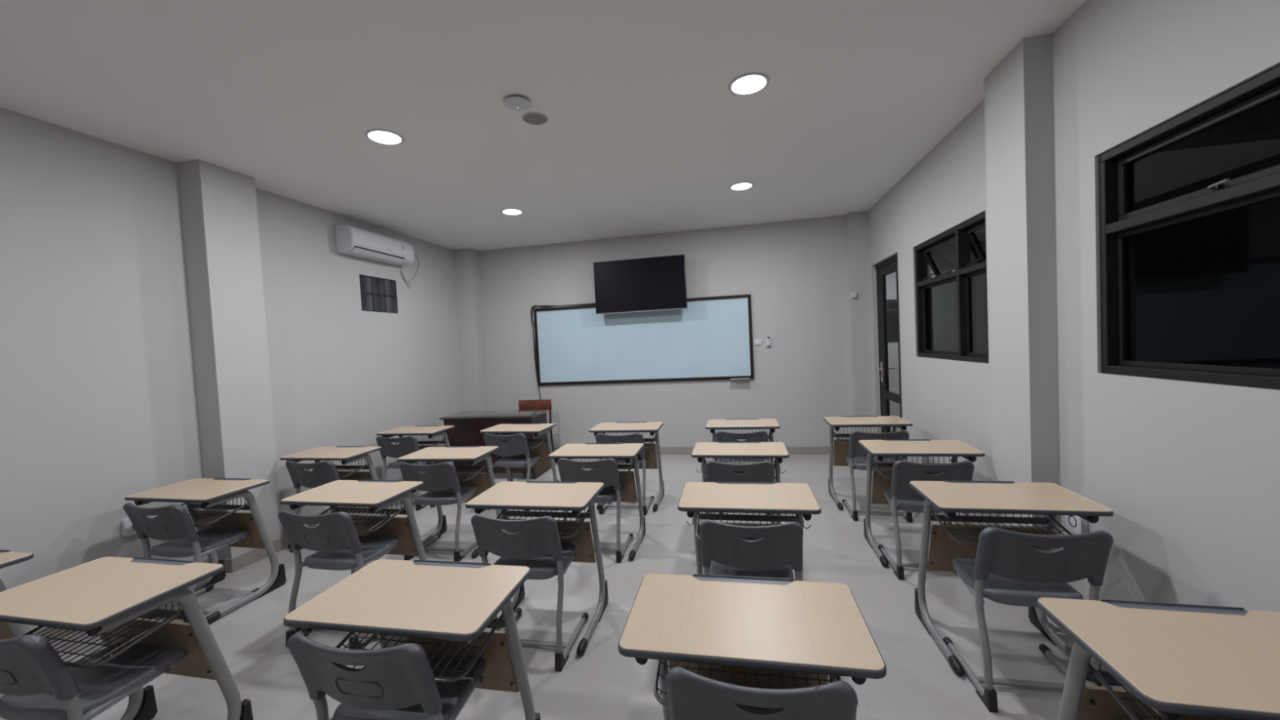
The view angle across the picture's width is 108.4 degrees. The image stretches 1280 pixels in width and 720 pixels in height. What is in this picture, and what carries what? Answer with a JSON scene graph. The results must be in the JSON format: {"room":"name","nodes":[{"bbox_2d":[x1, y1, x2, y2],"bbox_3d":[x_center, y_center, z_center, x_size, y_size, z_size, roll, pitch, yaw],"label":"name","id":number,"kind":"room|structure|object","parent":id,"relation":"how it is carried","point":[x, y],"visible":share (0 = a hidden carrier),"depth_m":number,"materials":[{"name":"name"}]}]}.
{"room":"classroom","nodes":[
{"label":"classroom","id":0,"kind":"room"},
{"bbox_2d":[0,106,462,630],"bbox_3d":[-3.403,0.087,3.173,0.150,3.009,7.628,-2,2,12],"label":"wall","id":1,"kind":"structure","parent":0,"point":[99,405],"depth_m":3.06,"materials":[{"name":"paint"}]},
{"bbox_2d":[120,517,137,537],"bbox_3d":[-3.301,1.079,3.014,0.032,0.115,0.115,-2,2,12],"label":"wall socket","id":2,"kind":"object","parent":1,"relation":"attached to","point":[127,530],"visible":0.44,"depth_m":2.97,"materials":[{"name":"white plastic"}]},
{"bbox_2d":[177,159,282,559],"bbox_3d":[-3.141,0.060,3.567,0.203,3.009,0.392,-2,2,12],"label":"column","id":3,"kind":"structure","parent":1,"relation":"attached to","point":[219,206],"depth_m":3.45,"materials":[{"name":"paint"}]},
{"bbox_2d":[33,471,427,642],"bbox_3d":[-3.118,1.530,3.175,0.288,0.100,7.618,-2,2,12],"label":"baseboard","id":4,"kind":"structure","parent":1,"relation":"attached to","point":[240,562],"depth_m":3.48,"materials":[{"name":"tile"}]},
{"bbox_2d":[334,223,413,266],"bbox_3d":[-2.881,-1.247,5.077,0.203,0.285,0.915,-2,2,12],"label":"air conditioner","id":5,"kind":"object","parent":1,"relation":"attached to","point":[350,240],"visible":1,"depth_m":4.89,"materials":[{"name":"white plastic"}]},
{"bbox_2d":[354,245,404,258],"bbox_3d":[-2.799,-1.161,4.995,0.012,0.017,0.710,-2,2,12],"label":"vent","id":6,"kind":"object","parent":5,"relation":"attached to","point":[365,249],"depth_m":4.96,"materials":[{"name":"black plastic"}]},
{"bbox_2d":[401,253,419,287],"bbox_3d":[-2.802,-1.114,5.695,0.074,0.440,0.348,-2,2,12],"label":"cable","id":7,"kind":"object","parent":5,"relation":"hanging from","point":[406,280],"visible":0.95,"depth_m":5.65,"materials":[{"name":"plastic"}]},
{"bbox_2d":[359,274,397,313],"bbox_3d":[-3.013,-0.732,5.223,0.146,0.390,0.546,-2,2,12],"label":"window","id":8,"kind":"structure","parent":1,"relation":"in","point":[377,294],"depth_m":5.20,"materials":[{"name":"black glass"}]},
{"bbox_2d":[0,0,1086,251],"bbox_3d":[-0.694,-1.591,2.538,5.845,0.120,7.928,-2,2,12],"label":"ceiling","id":9,"kind":"structure","parent":0,"point":[644,133],"depth_m":2.66,"materials":[{"name":"paint"}]},
{"bbox_2d":[364,128,404,145],"bbox_3d":[-1.716,-1.490,3.106,0.236,0.021,0.236,-2,2,12],"label":"recessed light","id":10,"kind":"object","parent":9,"relation":"in","point":[382,136],"visible":1,"depth_m":3.08,"materials":[{"name":"white plastic"}]},
{"bbox_2d":[368,131,400,144],"bbox_3d":[-1.716,-1.490,3.106,0.195,0.020,0.195,-2,2,12],"label":"diffuser","id":11,"kind":"object","parent":10,"relation":"attached to","point":[380,137],"depth_m":3.08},
{"bbox_2d":[500,208,523,215],"bbox_3d":[-1.363,-1.572,4.920,0.236,0.021,0.236,-2,2,12],"label":"recessed light","id":12,"kind":"object","parent":9,"relation":"in","point":[513,211],"visible":1,"depth_m":4.88,"materials":[{"name":"white plastic"}]},
{"bbox_2d":[502,209,521,214],"bbox_3d":[-1.363,-1.572,4.920,0.195,0.020,0.195,-2,2,12],"label":"diffuser","id":13,"kind":"object","parent":12,"relation":"attached to","point":[504,211],"depth_m":4.89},
{"bbox_2d":[503,95,531,111],"bbox_3d":[-0.726,-1.516,2.737,0.156,0.040,0.156,-2,2,12],"label":"smoke detector","id":14,"kind":"object","parent":9,"relation":"attached to","point":[514,103],"visible":1,"depth_m":2.71,"materials":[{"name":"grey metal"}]},
{"bbox_2d":[521,111,548,124],"bbox_3d":[-0.672,-1.544,2.954,0.168,0.006,0.168,-2,2,12],"label":"ceiling speaker","id":15,"kind":"object","parent":9,"relation":"attached to","point":[530,117],"visible":1,"depth_m":2.94,"materials":[{"name":"white plastic"}]},
{"bbox_2d":[728,182,754,191],"bbox_3d":[0.981,-1.672,4.463,0.236,0.021,0.236,-2,2,12],"label":"recessed light","id":16,"kind":"object","parent":9,"relation":"in","point":[740,185],"visible":1,"depth_m":4.42,"materials":[{"name":"white plastic"}]},
{"bbox_2d":[731,182,751,190],"bbox_3d":[0.981,-1.671,4.463,0.195,0.020,0.195,-2,2,12],"label":"diffuser","id":17,"kind":"object","parent":16,"relation":"attached to","point":[737,186],"depth_m":4.43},
{"bbox_2d":[728,71,769,95],"bbox_3d":[0.632,-1.591,2.679,0.236,0.021,0.236,-2,2,12],"label":"recessed light","id":18,"kind":"object","parent":9,"relation":"in","point":[749,83],"visible":1,"depth_m":2.65,"materials":[{"name":"white plastic"}]},
{"bbox_2d":[731,75,766,93],"bbox_3d":[0.632,-1.590,2.679,0.195,0.020,0.195,-2,2,12],"label":"diffuser","id":19,"kind":"object","parent":18,"relation":"attached to","point":[741,84],"depth_m":2.65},
{"bbox_2d":[0,416,1126,719],"bbox_3d":[1.324,1.411,3.752,9.053,0.140,10.850,-2,2,12],"label":"floor","id":20,"kind":"structure","parent":0,"point":[919,682],"depth_m":2.52,"materials":[{"name":"tile"}]},
{"bbox_2d":[0,549,34,639],"bbox_3d":[-2.979,1.240,1.938,0.655,0.756,0.498,-2,2,12],"label":"student desk","id":21,"kind":"object","parent":20,"relation":"on","point":[7,630],"visible":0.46,"depth_m":2.00,"materials":[{"name":"grey metal"}]},
{"bbox_2d":[0,549,10,553],"bbox_3d":[-2.967,0.861,2.076,0.320,0.008,0.030,-2,2,12],"label":"tray","id":22,"kind":"object","parent":21,"relation":"on","point":[2,551],"depth_m":2.06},
{"bbox_2d":[0,635,186,719],"bbox_3d":[-1.987,1.207,1.655,0.444,0.742,0.478,-2,2,12],"label":"chair","id":23,"kind":"object","parent":20,"relation":"on","point":[36,683],"visible":0.98,"depth_m":1.52,"materials":[{"name":"grey plastic"}]},
{"bbox_2d":[0,556,253,719],"bbox_3d":[-1.957,1.197,1.732,0.655,0.756,0.498,-2,2,12],"label":"student desk","id":24,"kind":"object","parent":20,"relation":"on","point":[106,597],"visible":0.89,"depth_m":1.72,"materials":[{"name":"grey metal"}]},
{"bbox_2d":[22,601,184,668],"bbox_3d":[-1.981,0.928,1.673,0.512,0.161,0.272,-2,2,12],"label":"wire basket","id":25,"kind":"object","parent":24,"relation":"on","point":[170,614],"depth_m":1.65,"materials":[{"name":"metal"}]},
{"bbox_2d":[130,556,195,565],"bbox_3d":[-1.943,0.817,1.870,0.320,0.008,0.030,-2,2,12],"label":"tray","id":26,"kind":"object","parent":24,"relation":"on","point":[140,561],"depth_m":1.86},
{"bbox_2d":[123,502,259,622],"bbox_3d":[-2.798,1.202,2.915,0.444,0.742,0.478,-2,2,13],"label":"chair","id":27,"kind":"object","parent":20,"relation":"on","point":[173,522],"visible":0.86,"depth_m":2.75,"materials":[{"name":"grey plastic"}]},
{"bbox_2d":[124,478,286,624],"bbox_3d":[-2.795,1.193,3.000,0.655,0.756,0.498,-2,2,13],"label":"student desk","id":28,"kind":"object","parent":20,"relation":"on","point":[210,492],"visible":0.8,"depth_m":3.03,"materials":[{"name":"grey metal"}]},
{"bbox_2d":[153,497,248,526],"bbox_3d":[-2.819,0.924,2.942,0.512,0.161,0.272,-2,2,13],"label":"wire basket","id":29,"kind":"object","parent":28,"relation":"on","point":[192,507],"depth_m":3.00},
{"bbox_2d":[213,478,252,480],"bbox_3d":[-2.780,0.814,3.138,0.320,0.008,0.030,-2,2,13],"label":"tray","id":30,"kind":"object","parent":28,"relation":"on","point":[215,479],"depth_m":3.13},
{"bbox_2d":[285,460,342,552],"bbox_3d":[-2.566,1.156,3.867,0.444,0.742,0.478,-2,2,12],"label":"chair","id":31,"kind":"object","parent":20,"relation":"on","point":[323,473],"visible":0.5,"depth_m":3.66,"materials":[{"name":"grey plastic"}]},
{"bbox_2d":[280,446,390,548],"bbox_3d":[-2.573,1.149,3.938,0.655,0.756,0.498,-2,2,12],"label":"student desk","id":32,"kind":"object","parent":20,"relation":"on","point":[347,455],"visible":0.57,"depth_m":3.91,"materials":[{"name":"grey metal"}]},
{"bbox_2d":[306,459,367,479],"bbox_3d":[-2.597,0.880,3.880,0.512,0.161,0.272,-2,2,12],"label":"wire basket","id":33,"kind":"object","parent":32,"relation":"on","point":[339,467],"depth_m":3.95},
{"bbox_2d":[277,509,398,649],"bbox_3d":[-1.668,1.156,2.644,0.444,0.742,0.478,-2,2,12],"label":"chair","id":34,"kind":"object","parent":20,"relation":"on","point":[337,542],"visible":0.88,"depth_m":2.48,"materials":[{"name":"grey plastic"}]},
{"bbox_2d":[280,480,426,639],"bbox_3d":[-1.661,1.145,2.771,0.655,0.756,0.498,-2,2,12],"label":"student desk","id":35,"kind":"object","parent":20,"relation":"on","point":[376,495],"visible":0.72,"depth_m":2.78,"materials":[{"name":"grey metal"}]},
{"bbox_2d":[306,500,404,533],"bbox_3d":[-1.685,0.876,2.713,0.512,0.161,0.272,-2,2,12],"label":"wire basket","id":36,"kind":"object","parent":35,"relation":"on","point":[363,510],"depth_m":2.78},
{"bbox_2d":[358,480,402,482],"bbox_3d":[-1.646,0.766,2.909,0.320,0.008,0.030,-2,2,12],"label":"tray","id":37,"kind":"object","parent":35,"relation":"on","point":[360,481],"depth_m":2.91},
{"bbox_2d":[287,632,486,719],"bbox_3d":[-0.760,1.151,1.522,0.444,0.742,0.478,-2,2,12],"label":"chair","id":38,"kind":"object","parent":20,"relation":"on","point":[397,682],"visible":0.94,"depth_m":1.33,"materials":[{"name":"grey plastic"}]},
{"bbox_2d":[376,435,435,511],"bbox_3d":[-2.375,1.114,4.797,0.444,0.742,0.478,-2,2,11],"label":"chair","id":39,"kind":"object","parent":20,"relation":"on","point":[407,445],"visible":0.57,"depth_m":4.60,"materials":[{"name":"grey plastic"}]},
{"bbox_2d":[283,559,540,719],"bbox_3d":[-0.720,1.141,1.581,0.655,0.756,0.498,-2,2,11],"label":"student desk","id":40,"kind":"object","parent":20,"relation":"on","point":[444,608],"visible":0.89,"depth_m":1.53,"materials":[{"name":"grey metal"}]},
{"bbox_2d":[335,613,502,682],"bbox_3d":[-0.743,0.872,1.523,0.512,0.161,0.272,-2,2,11],"label":"wire basket","id":41,"kind":"object","parent":40,"relation":"on","point":[497,622],"depth_m":1.50,"materials":[{"name":"metal"}]},
{"bbox_2d":[413,559,491,568],"bbox_3d":[-0.709,0.762,1.720,0.320,0.008,0.030,-2,2,11],"label":"tray","id":42,"kind":"object","parent":40,"relation":"on","point":[420,563],"depth_m":1.72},
{"bbox_2d":[376,425,454,506],"bbox_3d":[-2.325,1.103,4.890,0.655,0.756,0.498,-2,2,11],"label":"student desk","id":43,"kind":"object","parent":20,"relation":"on","point":[432,431],"visible":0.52,"depth_m":4.84,"materials":[{"name":"beige wood"}]},
{"bbox_2d":[394,435,444,449],"bbox_3d":[-2.347,0.834,4.831,0.512,0.161,0.272,-2,2,11],"label":"wire basket","id":44,"kind":"object","parent":43,"relation":"on","point":[420,442],"depth_m":4.91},
{"bbox_2d":[399,462,477,561],"bbox_3d":[-1.529,1.114,3.620,0.444,0.742,0.478,-2,2,10],"label":"chair","id":45,"kind":"object","parent":20,"relation":"on","point":[442,485],"visible":0.84,"depth_m":3.44,"materials":[{"name":"grey plastic"}]},
{"bbox_2d":[397,445,503,558],"bbox_3d":[-1.482,1.104,3.697,0.655,0.756,0.498,-2,2,10],"label":"student desk","id":46,"kind":"object","parent":20,"relation":"on","point":[473,455],"visible":0.66,"depth_m":3.72,"materials":[{"name":"grey metal"}]},
{"bbox_2d":[420,459,486,480],"bbox_3d":[-1.503,0.834,3.638,0.512,0.161,0.272,-2,2,10],"label":"wire basket","id":47,"kind":"object","parent":46,"relation":"on","point":[459,469],"depth_m":3.71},
{"bbox_2d":[445,445,481,447],"bbox_3d":[-1.474,0.724,3.836,0.320,0.008,0.030,-2,2,10],"label":"tray","id":48,"kind":"object","parent":46,"relation":"on","point":[468,446],"depth_m":3.84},
{"bbox_2d":[439,408,549,479],"bbox_3d":[-1.773,1.041,5.738,1.210,0.762,0.510,-2,2,11],"label":"desk","id":49,"kind":"object","parent":20,"relation":"on","point":[468,425],"visible":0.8,"depth_m":5.55,"materials":[{"name":"brown wood"}]},
{"bbox_2d":[483,433,540,511],"bbox_3d":[-1.241,1.063,4.637,0.444,0.742,0.478,-2,2,13],"label":"chair","id":50,"kind":"object","parent":20,"relation":"on","point":[517,445],"visible":0.77,"depth_m":4.45,"materials":[{"name":"grey plastic"}]},
{"bbox_2d":[480,423,559,481],"bbox_3d":[-1.204,1.054,4.709,0.655,0.756,0.498,-2,2,14],"label":"student desk","id":51,"kind":"object","parent":20,"relation":"on","point":[541,450],"visible":0.58,"depth_m":4.74,"materials":[{"name":"grey metal"}]},
{"bbox_2d":[498,433,546,448],"bbox_3d":[-1.229,0.785,4.651,0.512,0.161,0.272,-2,2,14],"label":"wire basket","id":52,"kind":"object","parent":51,"relation":"on","point":[540,441],"depth_m":4.73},
{"bbox_2d":[471,513,588,671],"bbox_3d":[-0.560,1.108,2.439,0.444,0.742,0.478,-2,2,12],"label":"chair","id":53,"kind":"object","parent":20,"relation":"on","point":[538,547],"visible":0.9,"depth_m":2.25,"materials":[{"name":"grey plastic"}]},
{"bbox_2d":[518,399,554,452],"bbox_3d":[-1.456,0.975,6.173,0.470,0.841,0.530,-2,2,11],"label":"chair","id":54,"kind":"object","parent":20,"relation":"on","point":[540,404],"visible":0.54,"depth_m":6.33,"materials":[{"name":"red wood"}]},
{"bbox_2d":[465,480,608,655],"bbox_3d":[-0.533,1.097,2.560,0.655,0.756,0.498,-2,2,11],"label":"student desk","id":55,"kind":"object","parent":20,"relation":"on","point":[575,497],"visible":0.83,"depth_m":2.57,"materials":[{"name":"grey metal"}]},
{"bbox_2d":[496,508,589,538],"bbox_3d":[-0.556,0.828,2.502,0.512,0.161,0.272,-2,2,11],"label":"wire basket","id":56,"kind":"object","parent":55,"relation":"on","point":[505,513],"depth_m":2.60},
{"bbox_2d":[526,480,577,484],"bbox_3d":[-0.521,0.718,2.698,0.320,0.008,0.030,-2,2,11],"label":"tray","id":57,"kind":"object","parent":55,"relation":"on","point":[527,482],"depth_m":2.70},
{"bbox_2d":[557,457,633,563],"bbox_3d":[-0.324,1.059,3.497,0.444,0.742,0.478,-2,2,12],"label":"chair","id":58,"kind":"object","parent":20,"relation":"on","point":[605,471],"visible":0.64,"depth_m":3.30,"materials":[{"name":"grey plastic"}]},
{"bbox_2d":[548,443,645,559],"bbox_3d":[-0.297,1.051,3.545,0.655,0.756,0.498,-2,2,11],"label":"student desk","id":59,"kind":"object","parent":20,"relation":"on","point":[628,451],"visible":0.65,"depth_m":3.55,"materials":[{"name":"grey metal"}]},
{"bbox_2d":[573,458,633,479],"bbox_3d":[-0.320,0.781,3.486,0.512,0.161,0.272,-2,2,11],"label":"wire basket","id":60,"kind":"object","parent":59,"relation":"on","point":[630,466],"depth_m":3.55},
{"bbox_2d":[595,432,653,515],"bbox_3d":[-0.134,1.018,4.371,0.444,0.742,0.478,-2,2,12],"label":"chair","id":61,"kind":"object","parent":20,"relation":"on","point":[637,437],"visible":0.56,"depth_m":4.17,"materials":[{"name":"grey plastic"}]},
{"bbox_2d":[589,422,664,511],"bbox_3d":[-0.099,1.008,4.480,0.655,0.756,0.498,-2,2,12],"label":"student desk","id":62,"kind":"object","parent":20,"relation":"on","point":[652,428],"visible":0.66,"depth_m":4.49,"materials":[{"name":"grey metal"}]},
{"bbox_2d":[606,432,655,448],"bbox_3d":[-0.122,0.738,4.421,0.512,0.161,0.272,-2,2,12],"label":"wire basket","id":63,"kind":"object","parent":62,"relation":"on","point":[646,440],"depth_m":4.50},
{"bbox_2d":[691,441,789,524],"bbox_3d":[0.736,1.006,3.357,0.655,0.756,0.498,-2,2,12],"label":"student desk","id":64,"kind":"object","parent":20,"relation":"on","point":[701,451],"visible":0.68,"depth_m":3.29,"materials":[{"name":"grey metal"}]},
{"bbox_2d":[717,441,760,443],"bbox_3d":[0.750,0.627,3.495,0.320,0.008,0.030,-2,2,12],"label":"tray","id":65,"kind":"object","parent":64,"relation":"on","point":[717,442],"depth_m":3.50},
{"bbox_2d":[703,457,777,479],"bbox_3d":[0.712,0.737,3.299,0.512,0.161,0.272,-2,2,12],"label":"wire basket","id":66,"kind":"object","parent":64,"relation":"on","point":[775,459],"depth_m":3.36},
{"bbox_2d":[705,460,775,524],"bbox_3d":[0.706,1.018,3.227,0.444,0.742,0.478,-2,2,12],"label":"chair","id":67,"kind":"object","parent":20,"relation":"on","point":[764,471],"visible":0.3,"depth_m":3.01,"materials":[{"name":"grey plastic"}]},
{"bbox_2d":[705,418,779,464],"bbox_3d":[0.975,0.959,4.353,0.655,0.756,0.498,-2,2,12],"label":"student desk","id":68,"kind":"object","parent":20,"relation":"on","point":[771,424],"visible":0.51,"depth_m":4.28,"materials":[{"name":"grey metal"}]},
{"bbox_2d":[715,429,771,442],"bbox_3d":[0.951,0.690,4.295,0.512,0.161,0.272,-2,2,12],"label":"wire basket","id":69,"kind":"object","parent":68,"relation":"on","point":[770,430],"depth_m":4.36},
{"bbox_2d":[715,430,770,515],"bbox_3d":[0.936,0.971,4.210,0.444,0.742,0.478,-2,2,12],"label":"chair","id":70,"kind":"object","parent":20,"relation":"on","point":[762,436],"visible":0.34,"depth_m":4.01,"materials":[{"name":"grey plastic"}]},
{"bbox_2d":[677,481,821,581],"bbox_3d":[0.559,1.050,2.368,0.655,0.756,0.498,-2,2,11],"label":"student desk","id":71,"kind":"object","parent":20,"relation":"on","point":[798,500],"visible":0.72,"depth_m":2.33,"materials":[{"name":"grey metal"}]},
{"bbox_2d":[715,481,775,484],"bbox_3d":[0.571,0.671,2.507,0.320,0.008,0.030,-2,2,11],"label":"tray","id":72,"kind":"object","parent":71,"relation":"on","point":[716,482],"depth_m":2.51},
{"bbox_2d":[695,511,799,540],"bbox_3d":[0.536,0.781,2.310,0.512,0.161,0.272,-2,2,11],"label":"wire basket","id":73,"kind":"object","parent":71,"relation":"on","point":[699,516],"depth_m":2.42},
{"bbox_2d":[699,519,803,581],"bbox_3d":[0.536,1.062,2.227,0.444,0.742,0.478,-2,2,11],"label":"chair","id":74,"kind":"object","parent":20,"relation":"on","point":[780,546],"visible":0.74,"depth_m":2.03,"materials":[{"name":"grey plastic"}]},
{"bbox_2d":[617,573,886,719],"bbox_3d":[0.320,1.098,1.368,0.655,0.756,0.498,-2,2,11],"label":"student desk","id":75,"kind":"object","parent":20,"relation":"on","point":[780,633],"visible":0.87,"depth_m":1.28,"materials":[{"name":"grey metal"}]},
{"bbox_2d":[693,573,792,584],"bbox_3d":[0.332,0.718,1.506,0.320,0.008,0.030,-2,2,11],"label":"tray","id":76,"kind":"object","parent":75,"relation":"on","point":[732,580],"depth_m":1.51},
{"bbox_2d":[653,659,841,710],"bbox_3d":[0.297,0.829,1.310,0.512,0.161,0.272,-2,2,11],"label":"wire basket","id":77,"kind":"object","parent":75,"relation":"on","point":[655,688],"depth_m":1.29,"materials":[{"name":"metal"}]},
{"bbox_2d":[665,666,857,719],"bbox_3d":[0.335,1.105,1.304,0.444,0.742,0.478,-2,2,11],"label":"chair","id":78,"kind":"object","parent":20,"relation":"on","point":[691,695],"visible":0.91,"depth_m":1.08,"materials":[{"name":"grey plastic"}]},
{"bbox_2d":[822,416,912,510],"bbox_3d":[2.045,0.912,4.181,0.655,0.756,0.498,-2,2,12],"label":"student desk","id":79,"kind":"object","parent":20,"relation":"on","point":[840,452],"visible":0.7,"depth_m":4.24,"materials":[{"name":"grey metal"}]},
{"bbox_2d":[833,426,893,444],"bbox_3d":[2.022,0.643,4.123,0.512,0.161,0.272,-2,2,12],"label":"wire basket","id":80,"kind":"object","parent":79,"relation":"on","point":[836,435],"depth_m":4.24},
{"bbox_2d":[842,430,912,522],"bbox_3d":[1.992,0.929,3.939,0.444,0.742,0.478,-2,2,12],"label":"chair","id":81,"kind":"object","parent":20,"relation":"on","point":[854,462],"visible":0.62,"depth_m":3.79,"materials":[{"name":"grey plastic"}]},
{"bbox_2d":[857,439,985,567],"bbox_3d":[1.896,0.956,3.165,0.655,0.756,0.498,-2,2,13],"label":"student desk","id":82,"kind":"object","parent":20,"relation":"on","point":[882,479],"visible":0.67,"depth_m":3.19,"materials":[{"name":"grey metal"}]},
{"bbox_2d":[882,439,931,440],"bbox_3d":[1.911,0.576,3.302,0.320,0.008,0.030,-2,2,13],"label":"tray","id":83,"kind":"object","parent":82,"relation":"on","point":[882,439],"depth_m":3.31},
{"bbox_2d":[872,456,954,479],"bbox_3d":[1.872,0.687,3.107,0.512,0.161,0.272,-2,2,13],"label":"wire basket","id":84,"kind":"object","parent":82,"relation":"on","point":[878,465],"depth_m":3.19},
{"bbox_2d":[878,460,974,580],"bbox_3d":[1.840,0.969,3.011,0.444,0.742,0.478,-2,2,12],"label":"chair","id":85,"kind":"object","parent":20,"relation":"on","point":[901,495],"visible":0.65,"depth_m":2.85,"materials":[{"name":"grey plastic"}]},
{"bbox_2d":[909,480,1113,686],"bbox_3d":[1.705,1.000,2.197,0.655,0.756,0.498,-2,2,12],"label":"student desk","id":86,"kind":"object","parent":20,"relation":"on","point":[948,542],"visible":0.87,"depth_m":2.22,"materials":[{"name":"grey metal"}]},
{"bbox_2d":[942,480,1014,484],"bbox_3d":[1.718,0.620,2.335,0.320,0.008,0.030,-2,2,12],"label":"tray","id":87,"kind":"object","parent":86,"relation":"on","point":[944,482],"depth_m":2.34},
{"bbox_2d":[931,509,1072,548],"bbox_3d":[1.681,0.731,2.139,0.512,0.161,0.272,-2,2,12],"label":"wire basket","id":88,"kind":"object","parent":86,"relation":"on","point":[1049,521],"depth_m":2.22,"materials":[{"name":"metal"}]},
{"bbox_2d":[942,527,1113,712],"bbox_3d":[1.635,1.016,2.003,0.444,0.742,0.478,-2,2,12],"label":"chair","id":89,"kind":"object","parent":20,"relation":"on","point":[1006,569],"visible":0.87,"depth_m":1.84,"materials":[{"name":"grey plastic"}]},
{"bbox_2d":[1036,597,1279,719],"bbox_3d":[1.435,1.052,1.114,0.655,0.756,0.498,-2,2,13],"label":"student desk","id":90,"kind":"object","parent":20,"relation":"on","point":[1173,661],"visible":1,"depth_m":1.12,"materials":[{"name":"grey metal"}]},
{"bbox_2d":[1088,662,1232,719],"bbox_3d":[1.411,0.783,1.055,0.512,0.161,0.272,-2,2,13],"label":"wire basket","id":91,"kind":"object","parent":90,"relation":"on","point":[1095,675],"depth_m":1.16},
{"bbox_2d":[1100,599,1246,615],"bbox_3d":[1.450,0.672,1.251,0.320,0.008,0.030,-2,2,13],"label":"tray","id":92,"kind":"object","parent":90,"relation":"on","point":[1204,610],"depth_m":1.25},
{"bbox_2d":[479,215,853,447],"bbox_3d":[0.094,-0.201,6.413,5.695,3.009,0.150,-2,2,12],"label":"wall","id":93,"kind":"structure","parent":0,"point":[794,273],"depth_m":6.13,"materials":[{"name":"paint"}]},
{"bbox_2d":[453,248,488,411],"bbox_3d":[-2.447,-0.087,6.749,0.278,3.009,0.228,-2,2,12],"label":"column","id":94,"kind":"structure","parent":93,"relation":"attached to","point":[466,261],"depth_m":6.64,"materials":[{"name":"paint"}]},
{"bbox_2d":[530,302,595,399],"bbox_3d":[-1.044,0.052,6.553,0.994,1.706,0.047,-2,2,12],"label":"power cable","id":95,"kind":"object","parent":93,"relation":"attached to","point":[590,304],"visible":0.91,"depth_m":6.61,"materials":[{"name":"black plastic"}]},
{"bbox_2d":[593,254,687,314],"bbox_3d":[0.013,-0.994,6.200,1.234,0.700,0.227,-2,2,12],"label":"television","id":96,"kind":"object","parent":93,"relation":"attached to","point":[660,282],"visible":1,"depth_m":6.09,"materials":[{"name":"plastic"}]},
{"bbox_2d":[533,293,754,385],"bbox_3d":[-0.022,-0.242,6.301,3.036,1.105,0.110,-2,2,12],"label":"whiteboard","id":97,"kind":"object","parent":93,"relation":"attached to","point":[711,339],"visible":0.96,"depth_m":6.32,"materials":[{"name":"white metal"}]},
{"bbox_2d":[729,377,750,379],"bbox_3d":[1.306,0.245,6.033,0.250,0.012,0.078,-2,2,12],"label":"marker tray","id":98,"kind":"object","parent":97,"relation":"on","point":[730,378],"depth_m":6.01,"materials":[{"name":"metal"}]},
{"bbox_2d":[548,446,834,454],"bbox_3d":[0.247,1.250,6.367,5.020,0.100,0.010,-2,2,12],"label":"baseboard","id":99,"kind":"structure","parent":93,"relation":"attached to","point":[680,450],"depth_m":6.00,"materials":[{"name":"tile"}]},
{"bbox_2d":[754,339,761,345],"bbox_3d":[1.543,-0.232,6.028,0.085,0.075,0.016,-2,2,12],"label":"wall switch","id":100,"kind":"object","parent":93,"relation":"attached to","point":[757,342],"visible":1,"depth_m":6.02,"materials":[{"name":"white plastic"}]},
{"bbox_2d":[765,335,770,346],"bbox_3d":[1.668,-0.248,5.992,0.056,0.141,0.034,-2,2,12],"label":"remote holder","id":101,"kind":"object","parent":93,"relation":"attached to","point":[768,339],"visible":1,"depth_m":5.98,"materials":[{"name":"white plastic"}]},
{"bbox_2d":[850,292,857,297],"bbox_3d":[2.625,-0.795,5.662,0.060,0.065,0.030,-2,2,12],"label":"wall sensor","id":102,"kind":"object","parent":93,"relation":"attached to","point":[854,295],"visible":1,"depth_m":5.65,"materials":[{"name":"white plastic"}]},
{"bbox_2d":[845,210,874,432],"bbox_3d":[2.742,-0.307,5.731,0.227,3.009,0.108,-2,2,12],"label":"pillar","id":103,"kind":"structure","parent":93,"relation":"attached to","point":[857,223],"depth_m":5.67,"materials":[{"name":"paint"}]},
{"bbox_2d":[885,269,935,416],"bbox_3d":[4.861,-0.497,8.250,2.908,3.000,0.150,-2,2,12],"label":"wall","id":104,"kind":"structure","parent":0,"point":[891,279],"depth_m":8.26,"materials":[{"name":"paint"}]},
{"bbox_2d":[886,299,897,342],"bbox_3d":[4.615,-0.699,8.220,0.500,0.770,0.170,-2,2,12],"label":"window","id":105,"kind":"structure","parent":104,"relation":"in","point":[892,328],"depth_m":8.28,"materials":[{"name":"black glass"}]},
{"bbox_2d":[867,0,1279,611],"bbox_3d":[2.183,-0.150,2.087,0.150,3.009,7.778,-2,2,12],"label":"wall","id":106,"kind":"structure","parent":0,"point":[1188,473],"depth_m":1.98,"materials":[{"name":"paint"}]},
{"bbox_2d":[875,253,902,461],"bbox_3d":[2.821,0.048,5.139,0.177,2.335,0.910,-2,2,12],"label":"door","id":107,"kind":"structure","parent":106,"relation":"in","point":[889,266],"depth_m":5.37,"materials":[{"name":"black metal"}]},
{"bbox_2d":[914,211,988,363],"bbox_3d":[2.527,-0.512,3.643,0.195,1.012,1.263,-2,2,12],"label":"window","id":108,"kind":"structure","parent":106,"relation":"in","point":[952,305],"depth_m":3.63,"materials":[{"name":"glass"}]},
{"bbox_2d":[984,33,1061,551],"bbox_3d":[2.146,-0.166,2.599,0.130,3.009,0.379,-2,2,12],"label":"pillar","id":109,"kind":"structure","parent":106,"relation":"attached to","point":[1019,102],"depth_m":2.45,"materials":[{"name":"paint"}]},
{"bbox_2d":[1064,515,1088,534],"bbox_3d":[2.175,0.804,2.302,0.032,0.115,0.115,-2,2,12],"label":"wall socket","id":110,"kind":"object","parent":106,"relation":"attached to","point":[1077,525],"visible":0.59,"depth_m":2.28,"materials":[{"name":"white plastic"}]},
{"bbox_2d":[1097,64,1279,390],"bbox_3d":[2.029,-0.409,1.498,0.086,0.996,1.263,-2,2,12],"label":"window","id":111,"kind":"structure","parent":106,"relation":"in","point":[1189,205],"depth_m":1.72,"materials":[{"name":"glass"}]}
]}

